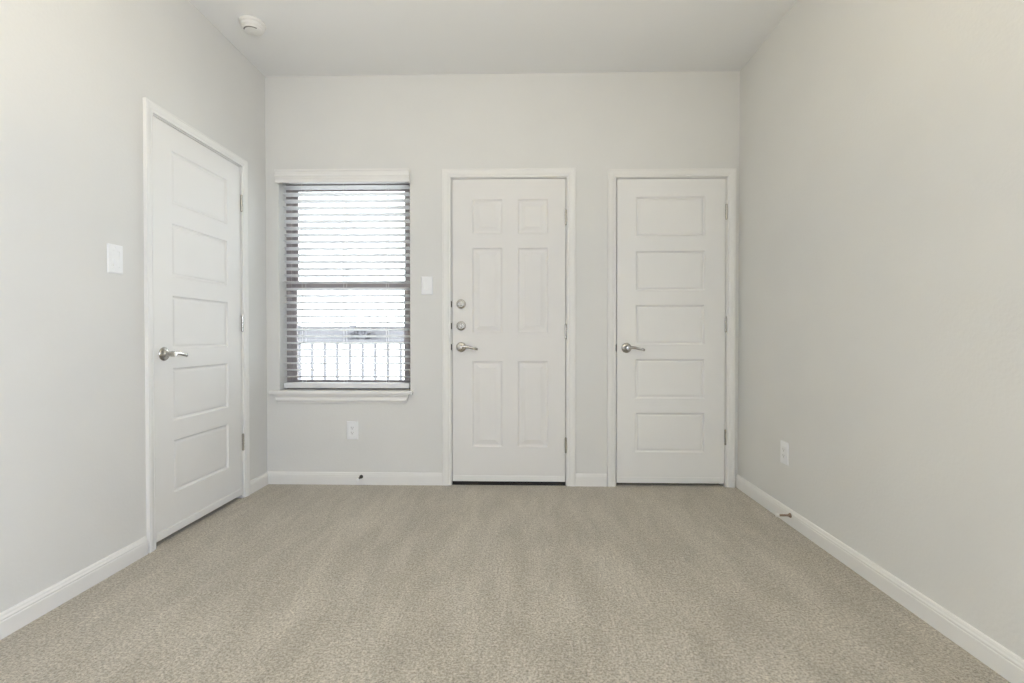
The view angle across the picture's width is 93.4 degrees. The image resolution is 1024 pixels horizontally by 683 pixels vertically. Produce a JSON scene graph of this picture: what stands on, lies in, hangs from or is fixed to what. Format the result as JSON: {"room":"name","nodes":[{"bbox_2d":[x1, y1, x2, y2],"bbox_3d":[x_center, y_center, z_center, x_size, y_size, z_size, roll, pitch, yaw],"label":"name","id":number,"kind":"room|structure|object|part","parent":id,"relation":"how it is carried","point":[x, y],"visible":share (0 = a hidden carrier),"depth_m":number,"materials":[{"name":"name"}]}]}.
{"room":"empty living room","nodes":[
{"label":"empty living room","id":0,"kind":"room"},
{"bbox_2d":[0,0,266,612],"bbox_3d":[-1.817,-0.373,0.205,0.160,2.852,6.134,0,1,1],"label":"wall","id":1,"kind":"structure","parent":0,"point":[76,76],"depth_m":1.92,"materials":[{"name":"paint"}]},
{"bbox_2d":[0,536,147,639],"bbox_3d":[-1.742,0.973,-0.313,0.014,0.093,5.070,0,1,1],"label":"baseboard","id":2,"kind":"structure","parent":1,"relation":"attached to","point":[23,613],"depth_m":1.83,"materials":[{"name":"paint"}]},
{"bbox_2d":[107,243,122,274],"bbox_3d":[-1.689,-0.351,2.057,0.010,0.123,0.078,0,1,1],"label":"light switch","id":3,"kind":"object","parent":1,"relation":"attached to","point":[114,252],"visible":1,"depth_m":2.05,"materials":[{"name":"plastic"}]},
{"bbox_2d":[143,97,249,552],"bbox_3d":[-1.737,-0.069,2.629,0.146,2.107,0.816,0,1,1],"label":"door frame","id":4,"kind":"structure","parent":1,"relation":"attached to","point":[150,109],"depth_m":2.26,"materials":[{"name":"paint"}]},
{"bbox_2d":[153,116,244,542],"bbox_3d":[-1.671,-0.058,2.631,0.100,2.017,0.714,0,1,1],"label":"door","id":5,"kind":"structure","parent":1,"relation":"in","point":[198,201],"depth_m":2.57,"materials":[{"name":"paint"}]},
{"bbox_3d":[-1.668,0.060,2.338,0.040,0.067,0.067,0,1,1],"label":"handle","id":6,"kind":"part","parent":5,"relation":"part of","materials":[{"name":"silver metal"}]},
{"bbox_3d":[-1.642,0.064,2.389,0.024,0.035,0.130,0,1,-2],"label":"lever","id":7,"kind":"part","parent":5,"relation":"part of","materials":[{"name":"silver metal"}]},
{"bbox_2d":[250,472,267,494],"bbox_3d":[-1.661,0.932,3.171,0.014,0.093,0.228,0,1,1],"label":"baseboard","id":8,"kind":"structure","parent":1,"relation":"attached to","point":[259,482],"depth_m":3.15,"materials":[{"name":"paint"}]},
{"bbox_2d":[189,0,796,76],"bbox_3d":[-0.153,-1.808,0.149,3.568,0.120,6.454,0,1,1],"label":"ceiling","id":9,"kind":"structure","parent":0,"point":[301,37],"depth_m":2.78,"materials":[{"name":"white paint"}]},
{"bbox_2d":[239,15,266,35],"bbox_3d":[-1.449,-1.753,2.697,0.138,0.049,0.138,0,1,1],"label":"smoke detector","id":10,"kind":"object","parent":9,"relation":"attached to","point":[253,26],"visible":1,"depth_m":2.66,"materials":[{"name":"plastic"}]},
{"bbox_2d":[265,71,739,486],"bbox_3d":[-0.080,-0.409,3.312,3.488,2.852,0.160,0,1,1],"label":"wall","id":11,"kind":"structure","parent":0,"point":[593,124],"depth_m":3.23,"materials":[{"name":"paint"}]},
{"bbox_2d":[269,389,412,402],"bbox_3d":[-1.150,0.374,3.298,0.971,0.086,0.136,0,1,1],"label":"window sill","id":12,"kind":"structure","parent":11,"relation":"attached to","point":[286,395],"depth_m":3.25,"materials":[{"name":"paint"}]},
{"bbox_2d":[286,184,409,388],"bbox_3d":[-1.128,-0.392,3.386,0.890,1.452,0.058,0,1,1],"label":"window","id":13,"kind":"structure","parent":11,"relation":"in","point":[289,319],"depth_m":3.37,"materials":[{"name":"paint"}]},
{"bbox_2d":[274,168,409,387],"bbox_3d":[-1.131,-0.413,3.272,0.899,1.464,0.136,0,1,1],"label":"window blind","id":14,"kind":"object","parent":13,"relation":"attached to","point":[383,175],"visible":0.92,"depth_m":3.31,"materials":[{"name":"paint"}]},
{"bbox_3d":[-1.431,-0.399,3.319,0.002,1.366,0.057,0,1,1],"label":"ladder cord","id":15,"kind":"part","parent":14,"relation":"part of","materials":[{"name":"white fabric"}]},
{"bbox_3d":[-1.145,-0.399,3.312,0.002,1.366,0.057,0,1,1],"label":"ladder cord","id":16,"kind":"part","parent":14,"relation":"part of","materials":[{"name":"white fabric"}]},
{"bbox_3d":[-1.131,0.301,3.320,0.864,0.036,0.051,0,1,1],"label":"rail","id":17,"kind":"part","parent":14,"relation":"part of","materials":[{"name":"white plastic"}]},
{"bbox_3d":[-0.853,-0.399,3.306,0.002,1.366,0.057,0,1,1],"label":"ladder cord","id":18,"kind":"part","parent":14,"relation":"part of","materials":[{"name":"white fabric"}]},
{"bbox_3d":[-1.128,-0.726,3.393,0.819,0.719,0.020,0,1,1],"label":"sash","id":19,"kind":"part","parent":13,"relation":"part of","materials":[{"name":"paint"}]},
{"bbox_3d":[-1.128,-0.053,3.377,0.819,0.706,0.020,0,1,1],"label":"sash","id":20,"kind":"part","parent":13,"relation":"part of","materials":[{"name":"glass"}]},
{"bbox_2d":[347,421,357,438],"bbox_3d":[-1.079,0.601,3.263,0.078,0.123,0.008,0,1,1],"label":"power outlet","id":21,"kind":"object","parent":11,"relation":"attached to","point":[352,426],"visible":1,"depth_m":3.26,"materials":[{"name":"plastic"}]},
{"bbox_2d":[350,425,354,434],"bbox_3d":[-1.079,0.601,3.261,0.032,0.066,0.004,0,1,1],"label":"receptacle","id":22,"kind":"object","parent":21,"relation":"attached to","point":[352,427],"depth_m":3.26,"materials":[{"name":"plastic"}]},
{"bbox_2d":[267,471,441,484],"bbox_3d":[-1.066,0.931,3.264,1.198,0.093,0.014,0,1,1],"label":"baseboard","id":23,"kind":"structure","parent":11,"relation":"attached to","point":[309,478],"depth_m":3.26,"materials":[{"name":"paint"}]},
{"bbox_2d":[421,276,432,294],"bbox_3d":[-0.572,-0.375,3.239,0.078,0.123,0.010,0,1,1],"label":"light switch","id":24,"kind":"object","parent":11,"relation":"attached to","point":[426,281],"visible":1,"depth_m":3.24,"materials":[{"name":"plastic"}]},
{"bbox_2d":[442,168,575,486],"bbox_3d":[-0.021,-0.088,3.291,0.891,2.130,0.146,0,1,1],"label":"door frame","id":25,"kind":"structure","parent":11,"relation":"attached to","point":[569,174],"depth_m":3.22,"materials":[{"name":"paint"}]},
{"bbox_2d":[452,179,566,481],"bbox_3d":[-0.018,-0.072,3.228,0.769,2.028,0.104,0,1,1],"label":"door","id":26,"kind":"structure","parent":11,"relation":"in","point":[509,328],"depth_m":3.24,"materials":[{"name":"wood"}]},
{"bbox_3d":[-0.342,0.038,3.224,0.067,0.067,0.040,0,1,1],"label":"handle","id":27,"kind":"part","parent":26,"relation":"part of","materials":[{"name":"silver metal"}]},
{"bbox_3d":[-0.291,0.042,3.199,0.130,0.035,0.024,0,1,-2],"label":"lever","id":28,"kind":"part","parent":26,"relation":"part of","materials":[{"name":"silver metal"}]},
{"bbox_2d":[575,473,606,486],"bbox_3d":[0.528,0.931,3.227,0.210,0.093,0.014,0,1,1],"label":"baseboard","id":29,"kind":"structure","parent":11,"relation":"attached to","point":[585,480],"depth_m":3.22,"materials":[{"name":"paint"}]},
{"bbox_2d":[607,168,735,487],"bbox_3d":[1.058,-0.082,3.266,0.839,2.119,0.146,0,1,1],"label":"door frame","id":30,"kind":"structure","parent":11,"relation":"attached to","point":[729,174],"depth_m":3.19,"materials":[{"name":"paint"}]},
{"bbox_2d":[616,178,727,483],"bbox_3d":[1.060,-0.066,3.201,0.726,2.025,0.100,0,1,1],"label":"door","id":31,"kind":"structure","parent":11,"relation":"in","point":[671,321],"depth_m":3.21,"materials":[{"name":"paint"}]},
{"bbox_3d":[0.763,0.043,3.199,0.067,0.067,0.040,0,1,1],"label":"handle","id":32,"kind":"part","parent":31,"relation":"part of","materials":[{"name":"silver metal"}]},
{"bbox_3d":[0.813,0.047,3.173,0.130,0.035,0.024,0,1,-2],"label":"lever","id":33,"kind":"part","parent":31,"relation":"part of","materials":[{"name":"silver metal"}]},
{"bbox_2d":[0,483,1010,682],"bbox_3d":[-0.153,1.053,0.183,3.568,0.100,6.454,0,1,1],"label":"floor","id":34,"kind":"structure","parent":0,"point":[624,582],"depth_m":1.82,"materials":[{"name":"carpet"}]},
{"bbox_2d":[452,481,565,485],"bbox_3d":[-0.020,0.962,3.311,0.764,0.027,0.121,0,1,1],"label":"threshold","id":35,"kind":"object","parent":34,"relation":"on","point":[454,482],"visible":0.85,"depth_m":3.25,"materials":[{"name":"black rubber"}]},
{"bbox_2d":[738,0,1023,658],"bbox_3d":[1.510,-0.372,0.127,0.160,2.852,6.134,0,1,1],"label":"wall","id":36,"kind":"structure","parent":0,"point":[881,338],"depth_m":1.86,"materials":[{"name":"paint"}]},
{"bbox_2d":[775,513,791,517],"bbox_3d":[1.435,0.920,2.554,0.077,0.025,0.025,0,1,1],"label":"door stop","id":37,"kind":"object","parent":36,"relation":"attached to","point":[789,514],"visible":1,"depth_m":2.55,"materials":[{"name":"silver metal"}]},
{"bbox_2d":[780,440,788,465],"bbox_3d":[1.485,0.607,2.632,0.008,0.123,0.078,0,1,1],"label":"power outlet","id":38,"kind":"object","parent":36,"relation":"attached to","point":[784,446],"visible":1,"depth_m":2.62,"materials":[{"name":"plastic"}]},
{"bbox_2d":[782,446,785,458],"bbox_3d":[1.483,0.607,2.632,0.004,0.066,0.032,0,1,1],"label":"receptacle","id":39,"kind":"object","parent":38,"relation":"attached to","point":[783,447],"depth_m":2.63,"materials":[{"name":"plastic"}]},
{"bbox_2d":[736,475,1023,682],"bbox_3d":[1.424,0.967,0.145,0.014,0.093,6.134,0,1,1],"label":"baseboard","id":40,"kind":"structure","parent":36,"relation":"attached to","point":[1003,661],"depth_m":1.78,"materials":[{"name":"paint"}]},
{"label":"outside","id":41,"kind":"structure","parent":0,"visible":0},
{"bbox_2d":[301,344,403,379],"bbox_3d":[0.699,0.717,30.002,180.000,0.920,180.000,0,1,1],"label":"ground","id":42,"kind":"structure","parent":41,"point":[305,346],"depth_m":18.89,"materials":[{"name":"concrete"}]},
{"bbox_2d":[298,325,403,339],"bbox_3d":[-4.016,-0.410,42.278,70.500,2.050,0.650,0,1,1],"label":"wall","id":43,"kind":"structure","parent":42,"relation":"on","point":[299,326],"depth_m":42.33,"materials":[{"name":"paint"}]},
{"bbox_2d":[298,340,403,379],"bbox_3d":[-1.587,0.491,4.898,3.400,1.155,0.100,0,1,1],"label":"porch railing","id":44,"kind":"object","parent":42,"relation":"on","point":[299,345],"visible":0.02,"depth_m":4.88,"materials":[{"name":"metal"}]},
{"bbox_3d":[-1.587,-0.001,4.892,3.400,0.034,0.060,0,1,1],"label":"rail","id":45,"kind":"part","parent":44,"relation":"part of","materials":[{"name":"metal"}]},
{"bbox_2d":[347,331,376,339],"bbox_3d":[-12.701,-0.377,40.826,2.477,1.366,2.022,0,1,1],"label":"shrub","id":46,"kind":"object","parent":42,"relation":"on","point":[352,332],"visible":0.66,"depth_m":40.26,"materials":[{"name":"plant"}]}
]}

